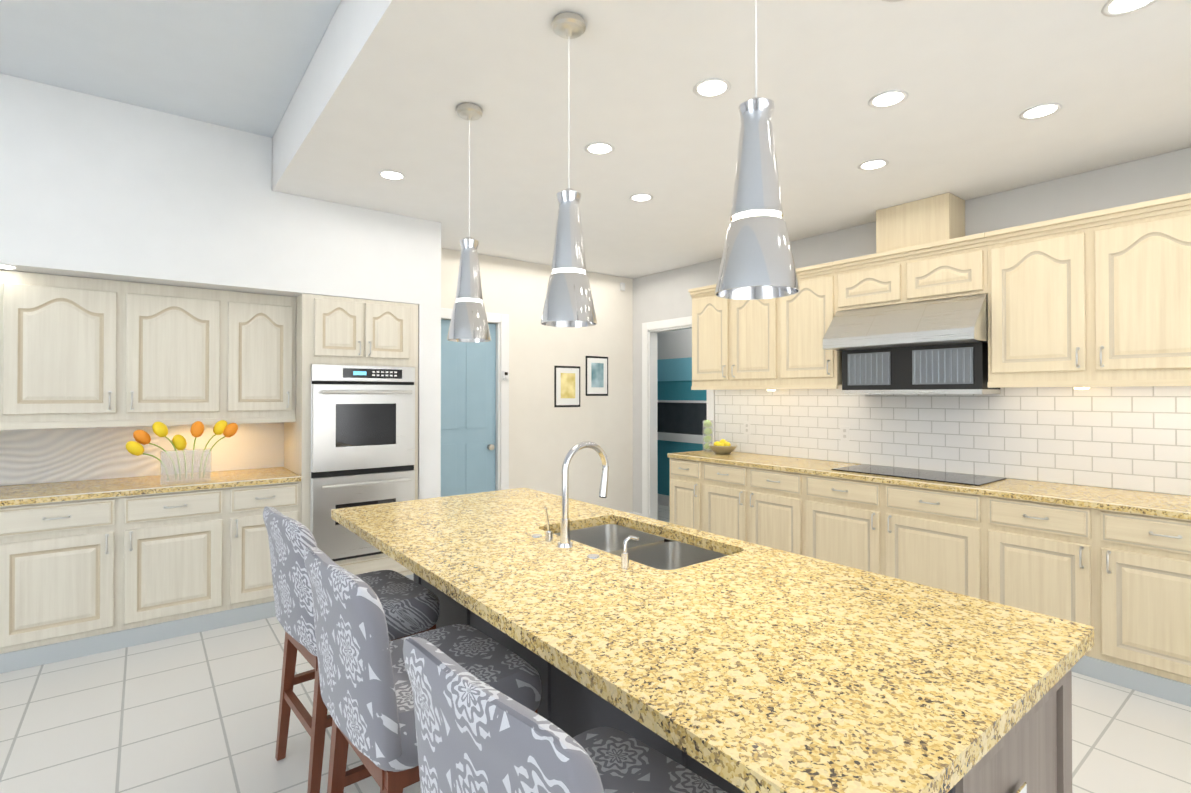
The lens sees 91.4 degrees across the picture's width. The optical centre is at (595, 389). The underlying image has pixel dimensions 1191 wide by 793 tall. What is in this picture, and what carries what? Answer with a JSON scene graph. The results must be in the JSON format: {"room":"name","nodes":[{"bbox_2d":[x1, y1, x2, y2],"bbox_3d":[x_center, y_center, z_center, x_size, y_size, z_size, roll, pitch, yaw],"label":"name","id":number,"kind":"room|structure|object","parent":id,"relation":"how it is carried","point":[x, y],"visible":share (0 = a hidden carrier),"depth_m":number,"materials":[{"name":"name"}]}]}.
{"room":"kitchen","nodes":[
{"label":"kitchen","id":0,"kind":"room"},
{"bbox_2d":[0,0,340,137],"bbox_3d":[-1.687,-1.783,-0.850,5.053,0.150,8.600,0,-1,-38],"label":"ceiling","id":1,"kind":"structure","parent":0,"point":[241,65],"depth_m":2.88,"materials":[{"name":"paint"}]},
{"bbox_2d":[0,73,440,498],"bbox_3d":[-3.936,-0.091,2.993,6.230,3.168,0.850,0,-1,-38],"label":"wall","id":2,"kind":"structure","parent":0,"point":[94,187],"depth_m":3.61,"materials":[{"name":"white paint"}]},
{"bbox_2d":[0,265,14,268],"bbox_3d":[-3.211,-0.664,3.148,0.099,0.003,0.099,0,-1,43],"label":"recessed light","id":3,"kind":"object","parent":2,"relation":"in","point":[1,266],"depth_m":3.16,"materials":[{"name":"white plastic"}]},
{"bbox_2d":[0,426,158,485],"bbox_3d":[-4.106,0.401,3.119,2.820,0.354,0.012,0,-1,-38],"label":"backsplash panel","id":4,"kind":"object","parent":2,"relation":"attached to","point":[30,456],"visible":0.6,"depth_m":3.71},
{"bbox_2d":[0,270,227,425],"bbox_3d":[-3.006,-0.235,3.692,1.055,0.846,0.454,0,-1,-38],"label":"upper cabinet","id":5,"kind":"object","parent":2,"relation":"attached to","point":[78,352],"depth_m":3.48,"materials":[{"name":"brown wood"}]},
{"bbox_2d":[228,291,295,421],"bbox_3d":[-2.419,-0.231,4.148,0.431,0.846,0.454,0,-1,-38],"label":"upper cabinet","id":6,"kind":"object","parent":2,"relation":"attached to","point":[261,327],"depth_m":3.97,"materials":[{"name":"brown wood"}]},
{"bbox_2d":[441,248,632,511],"bbox_3d":[-0.609,0.108,6.061,2.790,2.818,0.120,0,-1,-38],"label":"wall","id":7,"kind":"structure","parent":0,"point":[545,435],"depth_m":6.14,"materials":[{"name":"white paint"}]},
{"bbox_2d":[441,319,495,496],"bbox_3d":[-1.275,0.427,5.522,0.736,2.160,0.090,0,-1,-38],"label":"door leaf","id":8,"kind":"structure","parent":7,"relation":"in","point":[468,404],"depth_m":5.57,"materials":[{"name":"blue paint"}]},
{"bbox_2d":[503,371,508,379],"bbox_3d":[-0.884,-0.140,5.732,0.060,0.090,0.027,0,-1,-38],"label":"thermostat","id":9,"kind":"object","parent":7,"relation":"attached to","point":[505,375],"visible":0.98,"depth_m":5.72,"materials":[{"name":"white plastic"}]},
{"bbox_2d":[441,308,632,513],"bbox_3d":[-0.652,0.387,6.014,2.668,2.260,0.138,0,-1,-38],"label":"door frame","id":10,"kind":"structure","parent":7,"relation":"attached to","point":[501,321],"depth_m":5.73,"materials":[{"name":"white wood"}]},
{"bbox_2d":[554,366,579,406],"bbox_3d":[-0.296,-0.032,6.221,0.340,0.440,0.009,0,-1,-38],"label":"picture frame","id":11,"kind":"object","parent":7,"relation":"attached to","point":[566,386],"visible":1,"depth_m":6.21,"materials":[{"name":"black"}]},
{"bbox_2d":[586,356,607,395],"bbox_3d":[0.020,-0.149,6.467,0.320,0.440,0.009,0,-1,-38],"label":"picture frame","id":12,"kind":"object","parent":7,"relation":"attached to","point":[596,375],"visible":1,"depth_m":6.46,"materials":[{"name":"black"}]},
{"bbox_2d":[620,282,624,290],"bbox_3d":[0.310,-1.183,6.689,0.060,0.090,0.028,0,-1,-38],"label":"switch plate","id":13,"kind":"object","parent":7,"relation":"attached to","point":[622,285],"depth_m":6.67,"materials":[{"name":"white plastic"}]},
{"bbox_2d":[0,505,1190,792],"bbox_3d":[-0.445,1.522,1.639,10.100,0.080,11.050,0,-1,-38],"label":"floor","id":14,"kind":"structure","parent":0,"point":[194,713],"depth_m":2.56,"materials":[{"name":"tile"}]},
{"bbox_2d":[0,475,227,673],"bbox_3d":[-2.945,1.060,3.604,1.055,0.874,0.654,0,-1,-38],"label":"base cabinet","id":15,"kind":"object","parent":14,"relation":"on","point":[90,567],"depth_m":3.33,"materials":[{"name":"brown wood"}]},
{"bbox_2d":[126,420,237,484],"bbox_3d":[-2.577,0.389,3.645,0.573,0.385,0.113,0,-1,-38],"label":"vase","id":16,"kind":"object","parent":15,"relation":"on","point":[179,442],"visible":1,"depth_m":3.63,"materials":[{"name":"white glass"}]},
{"bbox_2d":[220,471,301,625],"bbox_3d":[-2.359,1.064,4.059,0.431,0.874,0.654,0,-1,-38],"label":"base cabinet","id":17,"kind":"object","parent":14,"relation":"on","point":[250,582],"depth_m":3.77,"materials":[{"name":"brown wood"}]},
{"bbox_2d":[284,293,417,579],"bbox_3d":[-1.857,0.426,4.433,0.810,2.156,0.686,0,-1,-38],"label":"tall cabinet","id":18,"kind":"object","parent":14,"relation":"on","point":[332,330],"visible":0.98,"depth_m":4.14,"materials":[{"name":"brown wood"}]},
{"bbox_2d":[310,364,414,560],"bbox_3d":[-1.634,0.515,4.161,0.719,1.374,0.113,0,-1,-38],"label":"double oven","id":19,"kind":"object","parent":18,"relation":"in","point":[362,435],"visible":0.96,"depth_m":4.13,"materials":[{"name":"silver metal"}]},
{"bbox_2d":[263,506,439,792],"bbox_3d":[-0.981,0.973,2.331,0.574,1.028,0.520,0,-1,-42],"label":"bar stool","id":20,"kind":"object","parent":14,"relation":"on","point":[410,607],"visible":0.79,"depth_m":2.18,"materials":[{"name":"fabric"}]},
{"bbox_2d":[304,546,541,792],"bbox_3d":[-0.509,0.968,1.711,0.578,1.028,0.533,0,-1,-38],"label":"bar stool","id":21,"kind":"object","parent":14,"relation":"on","point":[366,691],"visible":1,"depth_m":1.48,"materials":[{"name":"fabric"}]},
{"bbox_2d":[403,637,726,792],"bbox_3d":[-0.008,0.963,1.085,0.574,1.028,0.520,0,-1,-43],"label":"bar stool","id":22,"kind":"object","parent":14,"relation":"on","point":[474,734],"visible":1,"depth_m":0.91,"materials":[{"name":"fabric"}]},
{"bbox_2d":[667,451,734,529],"bbox_3d":[1.051,1.075,5.475,0.624,0.874,0.410,0,-1,-38],"label":"base cabinet","id":23,"kind":"object","parent":14,"relation":"on","point":[684,468],"depth_m":5.28,"materials":[{"name":"brown wood"}]},
{"bbox_2d":[702,420,712,451],"bbox_3d":[1.086,0.446,5.627,0.100,0.303,0.100,0,-1,-38],"label":"jar","id":24,"kind":"object","parent":23,"relation":"on","point":[707,438],"visible":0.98,"depth_m":5.59,"materials":[{"name":"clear glass"}]},
{"bbox_2d":[354,533,1071,792],"bbox_3d":[-0.006,1.048,2.109,0.965,0.875,2.554,0,-1,-38],"label":"kitchen island","id":25,"kind":"object","parent":14,"relation":"on","point":[1036,756],"depth_m":1.37,"materials":[{"name":"wood"}]},
{"bbox_2d":[331,487,1093,792],"bbox_3d":[-0.042,0.591,2.089,1.080,0.040,2.624,0,-1,-38],"label":"island countertop","id":26,"kind":"structure","parent":25,"relation":"on","point":[773,670],"depth_m":1.33,"materials":[{"name":"beige stone"}]},
{"bbox_2d":[699,454,834,553],"bbox_3d":[1.483,1.070,4.918,0.624,0.874,1.000,0,-1,-38],"label":"base cabinet","id":27,"kind":"object","parent":14,"relation":"on","point":[744,497],"depth_m":4.71,"materials":[{"name":"brown wood"}]},
{"bbox_2d":[709,439,737,453],"bbox_3d":[1.188,0.529,5.414,0.270,0.135,0.270,0,-1,-38],"label":"fruit bowl","id":28,"kind":"object","parent":27,"relation":"on","point":[722,446],"visible":1,"depth_m":5.34,"materials":[{"name":"beige ceramic"}]},
{"bbox_2d":[799,466,1014,597],"bbox_3d":[2.152,1.064,4.056,0.624,0.874,1.182,0,-1,-38],"label":"base cabinet","id":29,"kind":"object","parent":14,"relation":"on","point":[924,532],"depth_m":3.80,"materials":[{"name":"brown wood"}]},
{"bbox_2d":[831,464,1006,485],"bbox_3d":[2.200,0.581,4.016,0.475,0.008,0.950,0,-1,-38],"label":"cooktop","id":30,"kind":"object","parent":29,"relation":"in","point":[957,478],"visible":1,"depth_m":3.94,"materials":[{"name":"black glass"}]},
{"bbox_2d":[979,482,1190,706],"bbox_3d":[2.830,1.057,3.183,0.624,0.874,1.028,0,-1,-38],"label":"base cabinet","id":31,"kind":"object","parent":14,"relation":"on","point":[1112,566],"depth_m":2.98,"materials":[{"name":"brown wood"}]},
{"bbox_2d":[657,381,706,495],"bbox_3d":[1.247,0.118,7.331,0.100,2.818,3.950,0,-1,-38],"label":"wall","id":32,"kind":"structure","parent":0,"point":[674,390],"depth_m":7.59,"materials":[{"name":"teal paint"}]},
{"bbox_2d":[657,329,706,506],"bbox_3d":[1.195,0.119,7.291,0.029,2.816,3.750,0,-1,-38],"label":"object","id":33,"kind":"structure","parent":32,"relation":"attached to","point":[679,421],"depth_m":7.48,"materials":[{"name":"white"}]},
{"bbox_2d":[272,0,1190,278],"bbox_3d":[1.552,-1.575,3.213,5.045,0.500,11.050,0,-1,-38],"label":"ceiling","id":34,"kind":"structure","parent":0,"point":[388,84],"depth_m":2.77,"materials":[{"name":"paint"}]},
{"bbox_2d":[378,170,405,180],"bbox_3d":[-1.254,-1.320,3.584,0.163,0.006,0.163,0,0,7],"label":"recessed light","id":35,"kind":"object","parent":34,"relation":"in","point":[386,174],"depth_m":3.59,"materials":[{"name":"white plastic"}]},
{"bbox_2d":[447,103,490,341],"bbox_3d":[-0.596,-0.779,2.749,0.206,1.095,0.206,0,-1,-38],"label":"pendant lamp","id":36,"kind":"object","parent":34,"relation":"hanging from","point":[468,322],"visible":1,"depth_m":2.70,"materials":[{"name":"silver metal"}]},
{"bbox_2d":[540,12,596,326],"bbox_3d":[-0.096,-0.784,2.105,0.206,1.095,0.206,0,-1,-38],"label":"pendant lamp","id":37,"kind":"object","parent":34,"relation":"hanging from","point":[568,302],"visible":1,"depth_m":2.06,"materials":[{"name":"silver metal"}]},
{"bbox_2d":[585,142,613,154],"bbox_3d":[0.023,-1.323,3.195,0.163,0.006,0.163,0,0,7],"label":"recessed light","id":38,"kind":"object","parent":34,"relation":"in","point":[598,148],"depth_m":3.19,"materials":[{"name":"white plastic"}]},
{"bbox_2d":[630,194,652,201],"bbox_3d":[0.315,-1.316,3.992,0.163,0.006,0.163,0,0,7],"label":"recessed light","id":39,"kind":"object","parent":34,"relation":"in","point":[637,197],"depth_m":3.99,"materials":[{"name":"white plastic"}]},
{"bbox_2d":[693,78,730,97],"bbox_3d":[0.513,-1.328,2.563,0.163,0.006,0.163,0,0,7],"label":"recessed light","id":40,"kind":"object","parent":34,"relation":"in","point":[713,87],"depth_m":2.56,"materials":[{"name":"white plastic"}]},
{"bbox_2d":[715,0,799,299],"bbox_3d":[0.404,-0.789,1.461,0.206,1.095,0.206,0,-1,-38],"label":"pendant lamp","id":41,"kind":"object","parent":34,"relation":"hanging from","point":[757,261],"visible":1,"depth_m":1.41,"materials":[{"name":"silver metal"}]},
{"bbox_2d":[858,159,888,170],"bbox_3d":[1.633,-1.321,3.420,0.163,0.006,0.163,0,0,7],"label":"recessed light","id":42,"kind":"object","parent":34,"relation":"in","point":[875,164],"depth_m":3.41,"materials":[{"name":"white plastic"}]},
{"bbox_2d":[868,90,907,107],"bbox_3d":[1.338,-1.327,2.659,0.163,0.006,0.163,0,0,7],"label":"recessed light","id":43,"kind":"object","parent":34,"relation":"in","point":[890,98],"depth_m":2.66,"materials":[{"name":"white plastic"}]},
{"bbox_2d":[882,0,902,1],"bbox_3d":[1.016,-1.333,1.916,0.163,0.006,0.163,0,0,7],"label":"recessed light","id":44,"kind":"object","parent":34,"relation":"in","point":[882,0],"depth_m":1.99,"materials":[{"name":"white plastic"}]},
{"bbox_2d":[1019,103,1061,119],"bbox_3d":[2.122,-1.326,2.774,0.163,0.006,0.163,0,0,7],"label":"recessed light","id":45,"kind":"object","parent":34,"relation":"in","point":[1043,110],"depth_m":2.77,"materials":[{"name":"white plastic"}]},
{"bbox_2d":[1101,0,1157,16],"bbox_3d":[1.842,-1.332,1.993,0.163,0.006,0.163,0,0,7],"label":"recessed light","id":46,"kind":"object","parent":34,"relation":"in","point":[1113,8],"depth_m":2.02,"materials":[{"name":"white plastic"}]},
{"bbox_2d":[633,147,1190,517],"bbox_3d":[3.220,0.086,3.305,0.120,2.818,9.170,0,-1,-38],"label":"wall","id":47,"kind":"structure","parent":0,"point":[664,295],"depth_m":3.96,"materials":[{"name":"white paint"}]},
{"bbox_2d":[633,316,714,519],"bbox_3d":[0.856,0.379,6.334,0.138,2.280,1.238,0,-1,-38],"label":"door frame","id":48,"kind":"structure","parent":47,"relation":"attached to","point":[649,337],"depth_m":6.59,"materials":[{"name":"white wood"}]},
{"bbox_2d":[690,289,791,388],"bbox_3d":[1.352,-0.473,5.319,0.354,0.878,0.974,0,-1,-38],"label":"upper cabinet","id":49,"kind":"object","parent":47,"relation":"attached to","point":[734,341],"depth_m":5.19,"materials":[{"name":"brown wood"}]},
{"bbox_2d":[776,265,841,388],"bbox_3d":[1.807,-0.477,4.733,0.354,0.878,0.510,0,-1,-38],"label":"upper cabinet","id":50,"kind":"object","parent":47,"relation":"attached to","point":[803,318],"depth_m":4.61,"materials":[{"name":"brown wood"}]},
{"bbox_2d":[836,253,899,311],"bbox_3d":[2.117,-0.759,4.336,0.354,0.321,0.499,0,-1,-38],"label":"upper cabinet","id":51,"kind":"object","parent":47,"relation":"attached to","point":[861,284],"depth_m":4.23,"materials":[{"name":"brown wood"}]},
{"bbox_2d":[823,294,999,393],"bbox_3d":[2.199,-0.283,4.076,0.540,0.628,0.995,0,-1,-38],"label":"range hood","id":52,"kind":"object","parent":47,"relation":"attached to","point":[938,346],"visible":1,"depth_m":3.92,"materials":[{"name":"silver metal"}]},
{"bbox_2d":[872,193,967,260],"bbox_3d":[2.316,-1.144,4.158,0.266,0.340,0.490,0,-1,-38],"label":"cover","id":53,"kind":"object","parent":47,"relation":"attached to","point":[933,222],"depth_m":4.02,"materials":[{"name":"brown wood"}]},
{"bbox_2d":[900,237,987,303],"bbox_3d":[2.425,-0.762,3.940,0.354,0.321,0.504,0,-1,-38],"label":"upper cabinet","id":54,"kind":"object","parent":47,"relation":"attached to","point":[949,271],"depth_m":3.82,"materials":[{"name":"brown wood"}]},
{"bbox_2d":[715,385,1190,495],"bbox_3d":[2.772,0.269,3.772,0.010,0.628,5.140,0,-1,-38],"label":"tile backsplash","id":55,"kind":"structure","parent":47,"relation":"attached to","point":[1137,438],"depth_m":3.89,"materials":[{"name":"white tile"}]},
{"bbox_2d":[744,421,749,433],"bbox_3d":[1.429,0.363,5.486,0.007,0.120,0.075,0,-1,-38],"label":"switch plate","id":56,"kind":"object","parent":55,"relation":"attached to","point":[746,424],"depth_m":5.49,"materials":[{"name":"white plastic"}]},
{"bbox_2d":[840,426,848,440],"bbox_3d":[2.024,0.357,4.720,0.007,0.120,0.075,0,-1,-38],"label":"switch plate","id":57,"kind":"object","parent":55,"relation":"attached to","point":[844,431],"depth_m":4.72,"materials":[{"name":"white plastic"}]},
{"bbox_2d":[984,201,1190,384],"bbox_3d":[2.891,-0.488,3.336,0.354,0.878,1.014,0,-1,-38],"label":"upper cabinet","id":58,"kind":"object","parent":47,"relation":"attached to","point":[1100,298],"depth_m":3.22,"materials":[{"name":"brown wood"}]},
{"bbox_2d":[1074,387,1088,389],"bbox_3d":[2.869,-0.006,3.432,0.071,0.012,0.071,0,-1,40],"label":"spotlight","id":59,"kind":"object","parent":58,"relation":"attached to","point":[1079,388],"depth_m":3.41,"materials":[{"name":"white"}]}
]}

